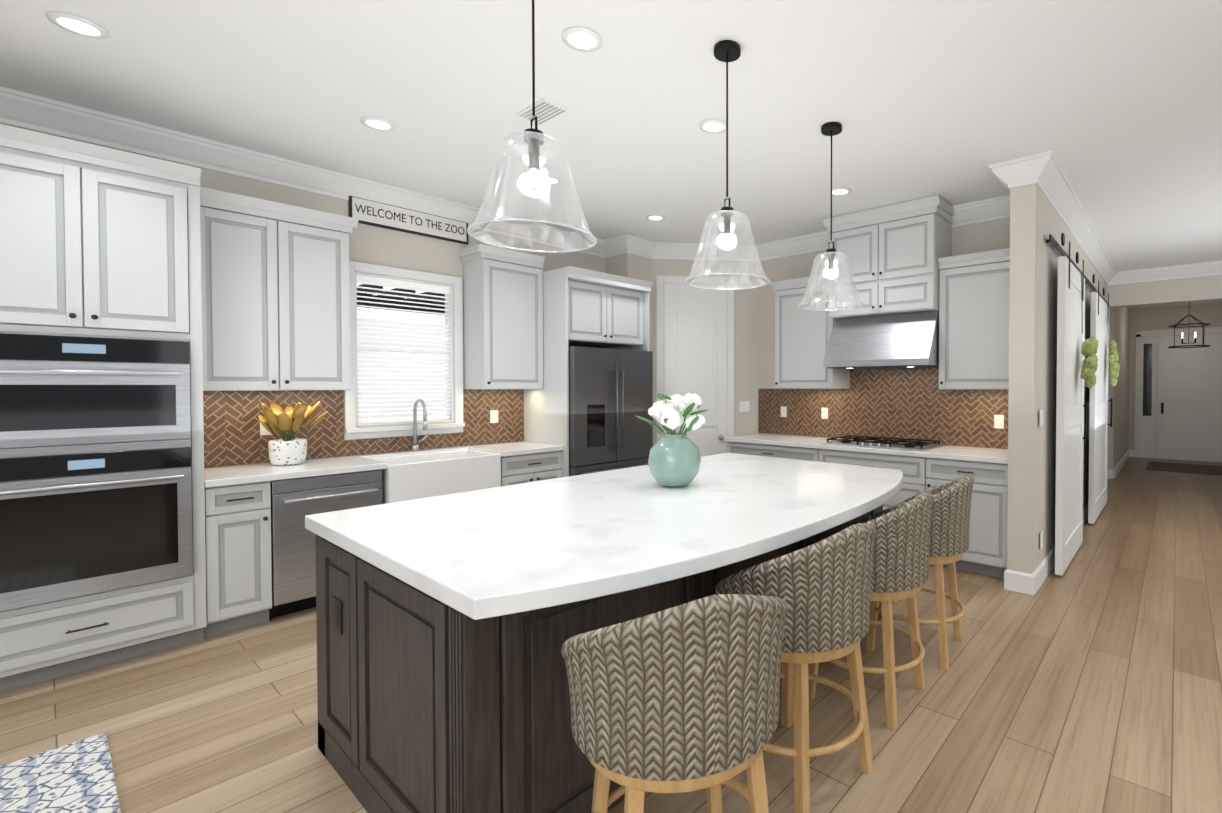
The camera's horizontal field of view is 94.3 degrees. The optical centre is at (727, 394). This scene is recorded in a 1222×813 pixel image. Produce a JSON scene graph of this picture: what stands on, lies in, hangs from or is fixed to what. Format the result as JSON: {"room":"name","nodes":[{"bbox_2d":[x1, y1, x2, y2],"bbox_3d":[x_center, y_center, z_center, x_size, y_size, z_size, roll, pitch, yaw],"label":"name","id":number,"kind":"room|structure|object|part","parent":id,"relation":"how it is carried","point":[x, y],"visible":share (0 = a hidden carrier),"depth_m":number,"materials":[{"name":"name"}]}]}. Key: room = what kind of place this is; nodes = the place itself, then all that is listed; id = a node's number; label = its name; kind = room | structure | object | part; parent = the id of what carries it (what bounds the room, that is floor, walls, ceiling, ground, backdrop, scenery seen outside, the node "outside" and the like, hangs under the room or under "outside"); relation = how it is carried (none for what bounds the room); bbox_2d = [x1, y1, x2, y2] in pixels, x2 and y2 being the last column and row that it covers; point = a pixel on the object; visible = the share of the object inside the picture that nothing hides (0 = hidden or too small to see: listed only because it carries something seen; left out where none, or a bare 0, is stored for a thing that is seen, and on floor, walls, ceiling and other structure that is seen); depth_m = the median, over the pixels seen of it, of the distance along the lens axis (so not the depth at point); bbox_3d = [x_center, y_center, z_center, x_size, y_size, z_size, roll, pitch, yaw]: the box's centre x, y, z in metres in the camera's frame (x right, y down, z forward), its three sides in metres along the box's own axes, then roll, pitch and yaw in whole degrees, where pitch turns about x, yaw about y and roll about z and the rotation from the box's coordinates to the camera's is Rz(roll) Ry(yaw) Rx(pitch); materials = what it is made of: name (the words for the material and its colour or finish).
{"room":"kitchen","nodes":[
{"label":"kitchen","id":0,"kind":"room"},
{"bbox_2d":[0,123,605,467],"bbox_3d":[-3.758,-0.103,3.179,0.120,3.000,10.170,1,1,39],"label":"wall","id":1,"kind":"structure","parent":0,"point":[370,244],"depth_m":4.41,"materials":[{"name":"beige paint"}]},
{"bbox_2d":[200,187,358,390],"bbox_3d":[-3.002,-0.631,3.698,0.387,1.200,0.847,1,1,39],"label":"upper cabinet","id":2,"kind":"object","parent":1,"relation":"attached to","point":[275,292],"visible":0.9,"depth_m":3.56,"materials":[{"name":"white wood"}]},
{"bbox_2d":[203,389,523,467],"bbox_3d":[-2.683,0.206,4.407,0.010,0.496,2.331,1,1,39],"label":"tile backsplash","id":3,"kind":"structure","parent":1,"relation":"attached to","point":[231,423],"depth_m":4.06,"materials":[{"name":"brown tile"}]},
{"bbox_2d":[260,422,272,434],"bbox_3d":[-3.156,0.217,3.809,0.007,0.115,0.075,1,1,39],"label":"electrical outlet","id":4,"kind":"object","parent":3,"relation":"attached to","point":[263,431],"visible":0.4,"depth_m":3.79,"materials":[{"name":"white plastic"}]},
{"bbox_2d":[490,410,497,422],"bbox_3d":[-2.130,0.196,5.075,0.007,0.115,0.075,1,1,39],"label":"electrical outlet","id":5,"kind":"object","parent":3,"relation":"attached to","point":[493,416],"visible":1,"depth_m":5.07,"materials":[{"name":"white plastic"}]},
{"bbox_2d":[344,261,464,439],"bbox_3d":[-2.626,-0.342,4.532,0.168,1.345,0.885,1,1,39],"label":"window","id":6,"kind":"structure","parent":1,"relation":"in","point":[455,394],"depth_m":4.53,"materials":[{"name":"white wood"}]},
{"bbox_2d":[357,275,449,421],"bbox_3d":[-2.627,-0.359,4.533,0.048,1.128,0.695,1,1,39],"label":"window blind","id":7,"kind":"object","parent":6,"relation":"attached to","point":[434,330],"visible":0.85,"depth_m":4.50,"materials":[{"name":"white plastic"}]},
{"bbox_2d":[348,196,467,244],"bbox_3d":[-2.559,-1.415,4.522,0.023,0.200,0.900,1,1,39],"label":"sign","id":8,"kind":"object","parent":1,"relation":"attached to","point":[396,224],"visible":0.67,"depth_m":4.48,"materials":[{"name":"white"}]},
{"bbox_2d":[355,203,463,234],"bbox_3d":[-2.550,-1.419,4.512,0.002,0.066,0.829,1,1,39],"label":"lettering","id":9,"kind":"object","parent":8,"relation":"attached to","point":[405,218],"visible":1,"depth_m":4.46,"materials":[{"name":"black paint"}]},
{"bbox_2d":[458,244,544,388],"bbox_3d":[-1.995,-0.651,4.941,0.387,1.200,0.611,1,1,39],"label":"upper cabinet","id":10,"kind":"object","parent":1,"relation":"attached to","point":[503,313],"visible":1,"depth_m":4.81,"materials":[{"name":"white wood"}]},
{"bbox_2d":[0,457,1221,812],"bbox_3d":[2.361,1.434,4.006,8.620,0.100,19.120,1,1,39],"label":"floor","id":11,"kind":"structure","parent":0,"point":[1088,679],"depth_m":2.50,"materials":[{"name":"brown wood"}]},
{"bbox_2d":[0,732,120,812],"bbox_3d":[-2.670,1.432,0.623,1.980,0.011,2.730,1,1,39],"label":"kitchen rug","id":12,"kind":"object","parent":11,"relation":"on","point":[76,777],"visible":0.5,"depth_m":2.02,"materials":[{"name":"fabric"}]},
{"bbox_2d":[0,124,206,692],"bbox_3d":[-3.435,0.084,2.920,0.707,2.635,0.920,1,1,39],"label":"tall cabinet","id":13,"kind":"object","parent":11,"relation":"on","point":[95,240],"visible":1,"depth_m":2.79,"materials":[{"name":"white wood"}]},
{"bbox_2d":[0,332,192,611],"bbox_3d":[-3.390,0.348,2.927,0.719,1.290,0.754,1,1,39],"label":"wall oven","id":14,"kind":"object","parent":13,"relation":"in","point":[95,470],"visible":1,"depth_m":2.75,"materials":[{"name":"silver metal"}]},
{"bbox_2d":[204,481,271,638],"bbox_3d":[-3.069,0.954,3.422,0.663,0.879,0.296,1,1,39],"label":"base cabinet","id":15,"kind":"object","parent":11,"relation":"on","point":[238,556],"visible":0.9,"depth_m":3.24,"materials":[{"name":"white wood"}]},
{"bbox_2d":[269,470,381,618],"bbox_3d":[-2.770,0.948,3.763,0.663,0.869,0.595,1,1,39],"label":"dishwasher","id":16,"kind":"object","parent":11,"relation":"on","point":[295,502],"visible":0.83,"depth_m":3.47,"materials":[{"name":"silver metal"}]},
{"bbox_2d":[501,451,561,485],"bbox_3d":[-1.874,0.930,4.896,0.663,0.879,0.567,1,1,39],"label":"base cabinet","id":17,"kind":"object","parent":11,"relation":"on","point":[523,468],"visible":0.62,"depth_m":4.69,"materials":[{"name":"white wood"}]},
{"bbox_2d":[204,441,563,487],"bbox_3d":[-2.429,0.479,4.205,0.643,0.040,2.329,1,1,39],"label":"countertop","id":18,"kind":"structure","parent":17,"relation":"on","point":[234,475],"depth_m":3.69,"materials":[{"name":"white stone"}]},
{"bbox_2d":[258,401,327,465],"bbox_3d":[-2.924,0.255,3.753,0.309,0.423,0.359,1,1,39],"label":"potted plant","id":19,"kind":"object","parent":18,"relation":"on","point":[286,451],"visible":1,"depth_m":3.68,"materials":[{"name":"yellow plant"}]},
{"bbox_2d":[411,399,428,451],"bbox_3d":[-2.435,0.242,4.471,0.233,0.426,0.130,1,1,39],"label":"faucet","id":20,"kind":"object","parent":18,"relation":"on","point":[414,447],"visible":1,"depth_m":4.48,"materials":[{"name":"silver metal"}]},
{"bbox_2d":[367,449,500,503],"bbox_3d":[-2.276,0.625,4.298,0.540,0.302,0.813,1,1,39],"label":"farmhouse sink","id":21,"kind":"object","parent":18,"relation":"in","point":[414,476],"visible":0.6,"depth_m":4.14,"materials":[{"name":"white ceramic"}]},
{"bbox_2d":[524,266,653,476],"bbox_3d":[-1.347,0.115,5.460,0.757,2.490,0.987,1,1,39],"label":"surround","id":22,"kind":"object","parent":11,"relation":"on","point":[582,307],"visible":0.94,"depth_m":5.09,"materials":[{"name":"white wood"}]},
{"bbox_2d":[315,505,882,812],"bbox_3d":[-0.308,0.963,2.814,1.317,0.880,2.625,1,1,39],"label":"kitchen island","id":23,"kind":"object","parent":11,"relation":"on","point":[409,695],"depth_m":1.65,"materials":[{"name":"brown wood"}]},
{"bbox_2d":[305,453,902,619],"bbox_3d":[-0.207,0.496,2.731,1.625,0.053,2.670,1,1,39],"label":"island countertop","id":24,"kind":"structure","parent":23,"relation":"on","point":[497,551],"depth_m":2.03,"materials":[{"name":"white stone"}]},
{"bbox_2d":[636,393,707,486],"bbox_3d":[-0.256,0.227,2.895,0.360,0.479,0.344,1,1,39],"label":"vase","id":25,"kind":"object","parent":24,"relation":"on","point":[674,459],"visible":1,"depth_m":2.78,"materials":[{"name":"green ceramic"}]},
{"bbox_3d":[0.172,0.905,2.430,0.089,0.749,2.410,1,1,39],"label":"kitchen island side","id":26,"kind":"part","parent":23,"relation":"part of","materials":[{"name":"brown wood"}]},
{"bbox_2d":[568,346,652,475],"bbox_3d":[-1.306,0.455,5.429,0.811,1.788,0.930,1,1,39],"label":"refrigerator","id":27,"kind":"object","parent":11,"relation":"on","point":[610,395],"visible":0.56,"depth_m":5.14,"materials":[{"name":"grey metal"}]},
{"bbox_2d":[561,594,788,812],"bbox_3d":[-0.129,0.934,1.486,0.600,0.981,0.562,0,1,-23],"label":"stool","id":28,"kind":"object","parent":11,"relation":"on","point":[682,698],"visible":1,"depth_m":1.25,"materials":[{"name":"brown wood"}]},
{"bbox_2d":[727,442,819,461],"bbox_3d":[0.593,0.918,5.631,1.076,0.879,0.663,1,1,39],"label":"base cabinet","id":29,"kind":"object","parent":11,"relation":"on","point":[796,453],"visible":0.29,"depth_m":5.36,"materials":[{"name":"white wood"}]},
{"bbox_2d":[725,433,1007,463],"bbox_3d":[1.215,0.465,5.120,2.676,0.040,0.643,1,1,39],"label":"countertop","id":30,"kind":"structure","parent":29,"relation":"on","point":[989,455],"depth_m":4.70,"materials":[{"name":"white stone"}]},
{"bbox_2d":[822,435,944,450],"bbox_3d":[1.383,0.422,4.967,0.930,0.048,0.511,1,1,39],"label":"cooktop","id":31,"kind":"object","parent":30,"relation":"in","point":[888,443],"visible":1,"depth_m":4.86,"materials":[{"name":"silver metal"}]},
{"bbox_2d":[716,523,876,812],"bbox_3d":[0.263,0.924,2.077,0.600,0.981,0.562,-1,1,-44],"label":"stool","id":32,"kind":"object","parent":11,"relation":"on","point":[822,588],"visible":0.71,"depth_m":1.84,"materials":[{"name":"beige fabric"}]},
{"bbox_2d":[808,492,934,730],"bbox_3d":[0.672,0.916,2.613,0.562,0.981,0.600,1,1,36],"label":"stool","id":33,"kind":"object","parent":11,"relation":"on","point":[900,566],"visible":0.58,"depth_m":2.38,"materials":[{"name":"beige fabric"}]},
{"bbox_2d":[819,449,926,509],"bbox_3d":[1.391,0.928,4.985,0.970,0.879,0.663,1,1,39],"label":"base cabinet","id":34,"kind":"object","parent":11,"relation":"on","point":[913,468],"visible":0.29,"depth_m":4.61,"materials":[{"name":"white wood"}]},
{"bbox_2d":[866,474,973,669],"bbox_3d":[1.069,0.908,3.103,0.562,0.981,0.600,1,1,32],"label":"stool","id":35,"kind":"object","parent":11,"relation":"on","point":[949,533],"visible":0.62,"depth_m":2.87,"materials":[{"name":"beige fabric"}]},
{"bbox_2d":[926,458,1007,578],"bbox_3d":[2.013,0.937,4.481,0.622,0.879,0.663,1,1,39],"label":"base cabinet","id":36,"kind":"object","parent":11,"relation":"on","point":[985,553],"visible":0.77,"depth_m":4.18,"materials":[{"name":"white wood"}]},
{"bbox_2d":[1146,461,1221,474],"bbox_3d":[8.161,1.285,9.717,1.300,0.011,1.300,1,1,39],"label":"rug","id":37,"kind":"object","parent":11,"relation":"on","point":[1187,468],"visible":1,"depth_m":9.68,"materials":[{"name":"brown fabric"}]},
{"bbox_2d":[0,0,1221,309],"bbox_3d":[2.361,-1.666,3.955,8.620,0.100,19.120,1,1,39],"label":"ceiling","id":38,"kind":"structure","parent":0,"point":[1114,106],"depth_m":2.96,"materials":[{"name":"white paint"}]},
{"bbox_2d":[46,11,108,38],"bbox_3d":[-2.785,-1.583,2.386,0.174,0.010,0.174,0,1,-6],"label":"recessed light","id":39,"kind":"object","parent":38,"relation":"in","point":[72,23],"depth_m":2.38,"materials":[{"name":"white plastic"}]},
{"bbox_2d":[360,116,395,130],"bbox_3d":[-2.062,-1.598,3.279,0.174,0.010,0.174,0,1,-6],"label":"recessed light","id":40,"kind":"object","parent":38,"relation":"in","point":[376,123],"depth_m":3.27,"materials":[{"name":"white plastic"}]},
{"bbox_2d":[467,0,596,252],"bbox_3d":[-0.625,-1.043,1.789,0.397,1.071,0.397,1,1,39],"label":"pendant light","id":41,"kind":"object","parent":38,"relation":"hanging from","point":[534,140],"visible":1,"depth_m":1.78,"materials":[{"name":"clear glass"}]},
{"bbox_2d":[516,98,568,125],"bbox_3d":[-1.044,-1.595,3.137,0.280,0.013,0.160,1,1,39],"label":"ceiling vent","id":42,"kind":"object","parent":38,"relation":"in","point":[546,110],"visible":0.9,"depth_m":3.12,"materials":[{"name":"white metal"}]},
{"bbox_2d":[540,175,561,184],"bbox_3d":[-1.338,-1.612,4.173,0.174,0.010,0.174,1,1,30],"label":"recessed light","id":43,"kind":"object","parent":38,"relation":"in","point":[552,183],"depth_m":4.17,"materials":[{"name":"white plastic"}]},
{"bbox_2d":[562,26,601,51],"bbox_3d":[-0.648,-1.585,2.482,0.174,0.010,0.174,1,1,30],"label":"recessed light","id":44,"kind":"object","parent":38,"relation":"in","point":[581,39],"depth_m":2.48,"materials":[{"name":"white plastic"}]},
{"bbox_2d":[646,214,664,220],"bbox_3d":[-0.660,-1.627,5.104,0.174,0.010,0.174,1,1,30],"label":"recessed light","id":45,"kind":"object","parent":38,"relation":"in","point":[654,217],"depth_m":5.10,"materials":[{"name":"white"}]},
{"bbox_2d":[699,119,728,133],"bbox_3d":[-0.081,-1.598,3.309,0.174,0.010,0.174,1,1,30],"label":"recessed light","id":46,"kind":"object","parent":38,"relation":"in","point":[714,126],"depth_m":3.30,"materials":[{"name":"white"}]},
{"bbox_2d":[684,40,769,289],"bbox_3d":[-0.001,-1.056,2.558,0.397,1.071,0.397,1,1,39],"label":"pendant light","id":47,"kind":"object","parent":38,"relation":"hanging from","point":[726,51],"visible":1,"depth_m":2.55,"materials":[{"name":"clear glass"}]},
{"bbox_2d":[798,122,864,310],"bbox_3d":[0.622,-1.068,3.328,0.397,1.071,0.397,1,1,39],"label":"pendant light","id":48,"kind":"object","parent":38,"relation":"hanging from","point":[831,129],"visible":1,"depth_m":3.32,"materials":[{"name":"clear glass"}]},
{"bbox_2d":[829,187,850,195],"bbox_3d":[0.897,-1.616,4.421,0.174,0.010,0.174,1,1,30],"label":"recessed light","id":49,"kind":"object","parent":38,"relation":"in","point":[841,191],"depth_m":4.41,"materials":[{"name":"white plastic"}]},
{"bbox_2d":[1168,302,1210,347],"bbox_3d":[7.863,-1.260,9.467,0.562,0.888,0.562,1,1,39],"label":"chandelier","id":50,"kind":"object","parent":38,"relation":"hanging from","point":[1194,342],"visible":0.92,"depth_m":9.45,"materials":[{"name":"black metal"}]},
{"bbox_2d":[606,253,651,350],"bbox_3d":[-1.083,-0.150,6.099,0.359,3.000,0.342,1,1,39],"label":"wall","id":51,"kind":"structure","parent":0,"point":[632,266],"depth_m":5.96,"materials":[{"name":"beige paint"}]},
{"bbox_2d":[651,259,757,444],"bbox_3d":[-0.250,-0.152,6.231,1.188,3.000,0.100,0,1,-6],"label":"wall","id":52,"kind":"structure","parent":0,"point":[745,345],"depth_m":6.22,"materials":[{"name":"beige paint"}]},
{"bbox_2d":[656,276,733,441],"bbox_3d":[-0.353,0.019,6.162,0.860,2.660,0.019,0,1,-6],"label":"door frame","id":53,"kind":"structure","parent":52,"relation":"attached to","point":[661,281],"depth_m":6.14,"materials":[{"name":"white wood"}]},
{"bbox_2d":[664,283,726,456],"bbox_3d":[-0.349,0.057,6.124,0.694,2.568,0.095,0,1,-6],"label":"pantry door","id":54,"kind":"structure","parent":52,"relation":"in","point":[695,340],"depth_m":6.14,"materials":[{"name":"white wood"}]},
{"bbox_2d":[739,401,749,411],"bbox_3d":[0.191,0.128,6.216,0.115,0.115,0.007,0,1,-6],"label":"light switch","id":55,"kind":"object","parent":52,"relation":"attached to","point":[744,406],"visible":1,"depth_m":6.21,"materials":[{"name":"white plastic"}]},
{"bbox_2d":[758,218,1009,448],"bbox_3d":[1.425,-0.140,5.447,2.779,3.000,0.120,1,1,39],"label":"wall","id":56,"kind":"structure","parent":0,"point":[982,237],"depth_m":5.96,"materials":[{"name":"beige paint"}]},
{"bbox_2d":[770,274,849,388],"bbox_3d":[0.821,-0.605,5.599,0.709,1.085,0.387,1,1,39],"label":"upper cabinet","id":57,"kind":"object","parent":56,"relation":"attached to","point":[802,336],"visible":0.75,"depth_m":5.48,"materials":[{"name":"white wood"}]},
{"bbox_2d":[823,311,938,368],"bbox_3d":[1.420,-0.477,4.998,0.962,0.471,0.546,1,1,39],"label":"range hood","id":58,"kind":"object","parent":56,"relation":"attached to","point":[905,340],"visible":0.83,"depth_m":4.82,"materials":[{"name":"silver metal"}]},
{"bbox_2d":[758,368,1008,448],"bbox_3d":[1.405,0.050,5.380,2.716,0.777,0.010,1,1,39],"label":"tile backsplash","id":59,"kind":"structure","parent":56,"relation":"attached to","point":[911,403],"depth_m":5.25,"materials":[{"name":"brown tile"}]},
{"bbox_2d":[781,406,786,416],"bbox_3d":[0.609,0.181,6.017,0.075,0.115,0.007,1,1,39],"label":"electrical outlet","id":60,"kind":"object","parent":59,"relation":"attached to","point":[783,411],"visible":1,"depth_m":6.01,"materials":[{"name":"white plastic"}]},
{"bbox_2d":[821,408,827,418],"bbox_3d":[0.997,0.186,5.702,0.075,0.115,0.007,1,1,39],"label":"electrical outlet","id":61,"kind":"object","parent":59,"relation":"attached to","point":[824,413],"visible":1,"depth_m":5.70,"materials":[{"name":"white plastic"}]},
{"bbox_2d":[994,415,1003,428],"bbox_3d":[2.279,0.223,4.664,0.075,0.115,0.007,1,1,39],"label":"electrical outlet","id":62,"kind":"object","parent":59,"relation":"attached to","point":[998,421],"visible":1,"depth_m":4.66,"materials":[{"name":"white plastic"}]},
{"bbox_2d":[823,195,954,318],"bbox_3d":[1.446,-1.173,5.019,1.060,0.910,0.487,1,1,39],"label":"upper cabinet","id":63,"kind":"object","parent":56,"relation":"attached to","point":[893,252],"visible":0.85,"depth_m":4.79,"materials":[{"name":"white wood"}]},
{"bbox_2d":[938,248,1009,389],"bbox_3d":[2.100,-0.588,4.563,0.620,1.085,0.387,1,1,39],"label":"upper cabinet","id":64,"kind":"object","parent":56,"relation":"attached to","point":[973,321],"visible":0.65,"depth_m":4.46,"materials":[{"name":"white wood"}]},
{"bbox_2d":[1007,183,1106,573],"bbox_3d":[3.631,-0.146,5.834,0.160,3.000,5.000,1,1,39],"label":"wall","id":65,"kind":"structure","parent":0,"point":[1035,220],"depth_m":3.93,"materials":[{"name":"beige paint"}]},
{"bbox_2d":[0,86,1221,284],"bbox_3d":[0.844,-1.507,2.085,8.380,0.155,14.300,1,1,39],"label":"crown molding","id":66,"kind":"structure","parent":65,"relation":"attached to","point":[1044,172],"depth_m":4.09,"materials":[{"name":"white wood"}]},
{"bbox_2d":[1039,410,1042,425],"bbox_3d":[2.257,0.164,3.992,0.007,0.115,0.115,1,1,39],"label":"light switch","id":67,"kind":"object","parent":65,"relation":"attached to","point":[1041,418],"visible":1,"depth_m":3.98,"materials":[{"name":"white plastic"}]},
{"bbox_2d":[1040,531,1042,548],"bbox_3d":[2.288,1.053,4.045,0.007,0.115,0.075,1,1,39],"label":"outlet","id":68,"kind":"object","parent":65,"relation":"attached to","point":[1041,539],"visible":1,"depth_m":4.03,"materials":[{"name":"white plastic"}]},
{"bbox_2d":[1046,233,1109,575],"bbox_3d":[3.788,0.028,5.774,0.160,2.615,4.500,1,1,39],"label":"barn door","id":69,"kind":"structure","parent":65,"relation":"in","point":[1070,406],"depth_m":4.44,"materials":[{"name":"white wood"}]},
{"bbox_3d":[3.743,-1.170,5.792,0.044,0.050,4.500,1,1,39],"label":"barn door rail","id":70,"kind":"part","parent":69,"relation":"part of","materials":[{"name":"black metal"}]},
{"bbox_2d":[1080,273,1097,388],"bbox_3d":[3.086,-0.549,4.744,0.124,0.998,0.436,1,1,39],"label":"wreath","id":71,"kind":"object","parent":69,"relation":"hanging from","point":[1090,361],"visible":1,"depth_m":4.65,"materials":[{"name":"green plant"}]},
{"bbox_2d":[1088,274,1112,523],"bbox_3d":[4.239,0.019,6.284,0.099,2.615,1.400,1,1,39],"label":"barn door","id":72,"kind":"structure","parent":65,"relation":"attached to","point":[1098,439],"depth_m":6.12,"materials":[{"name":"white wood"}]},
{"bbox_2d":[1107,304,1119,386],"bbox_3d":[4.524,-0.585,6.511,0.133,0.984,0.334,1,1,39],"label":"wreath","id":73,"kind":"object","parent":72,"relation":"hanging from","point":[1114,364],"visible":1,"depth_m":6.45,"materials":[{"name":"green plant"}]},
{"bbox_2d":[1004,450,1221,594],"bbox_3d":[2.323,1.315,3.957,8.380,0.140,19.000,1,1,39],"label":"baseboard","id":74,"kind":"structure","parent":65,"relation":"attached to","point":[1022,582],"depth_m":3.96,"materials":[{"name":"white wood"}]},
{"bbox_2d":[1108,307,1114,477],"bbox_3d":[5.450,-0.200,9.199,1.570,3.000,0.120,1,1,39],"label":"wall","id":75,"kind":"structure","parent":0,"point":[1111,390],"depth_m":8.69,"materials":[{"name":"beige paint"}]},
{"bbox_2d":[1114,306,1129,467],"bbox_3d":[7.115,-0.215,10.102,0.120,3.000,3.380,1,1,39],"label":"wall","id":76,"kind":"structure","parent":0,"point":[1121,394],"depth_m":9.93,"materials":[{"name":"beige paint"}]},
{"bbox_2d":[1107,275,1221,307],"bbox_3d":[6.922,-1.431,6.468,4.450,0.450,0.160,1,1,39],"label":"header beam","id":77,"kind":"structure","parent":0,"point":[1195,289],"depth_m":7.31,"materials":[{"name":"beige paint"}]},
{"bbox_2d":[1128,304,1221,449],"bbox_3d":[9.320,-0.223,10.568,6.100,3.000,0.120,1,1,39],"label":"wall","id":78,"kind":"structure","parent":0,"point":[1153,319],"depth_m":11.08,"materials":[{"name":"beige paint"}]},
{"bbox_2d":[1134,327,1221,458],"bbox_3d":[8.962,-0.006,10.765,1.720,2.560,0.029,1,1,39],"label":"door frame","id":79,"kind":"structure","parent":78,"relation":"attached to","point":[1192,331],"depth_m":11.11,"materials":[{"name":"white wood"}]},
{"bbox_2d":[1140,334,1221,461],"bbox_3d":[8.939,0.055,10.738,1.540,2.420,0.097,1,1,39],"label":"front door","id":80,"kind":"structure","parent":78,"relation":"in","point":[1189,413],"depth_m":10.80,"materials":[{"name":"white wood"}]},
{"label":"outside","id":81,"kind":"structure","parent":0,"visible":0},
{"bbox_2d":[357,283,445,422],"bbox_3d":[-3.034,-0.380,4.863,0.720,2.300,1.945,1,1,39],"label":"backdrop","id":82,"kind":"structure","parent":81,"point":[398,302],"depth_m":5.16,"materials":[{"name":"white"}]}
]}

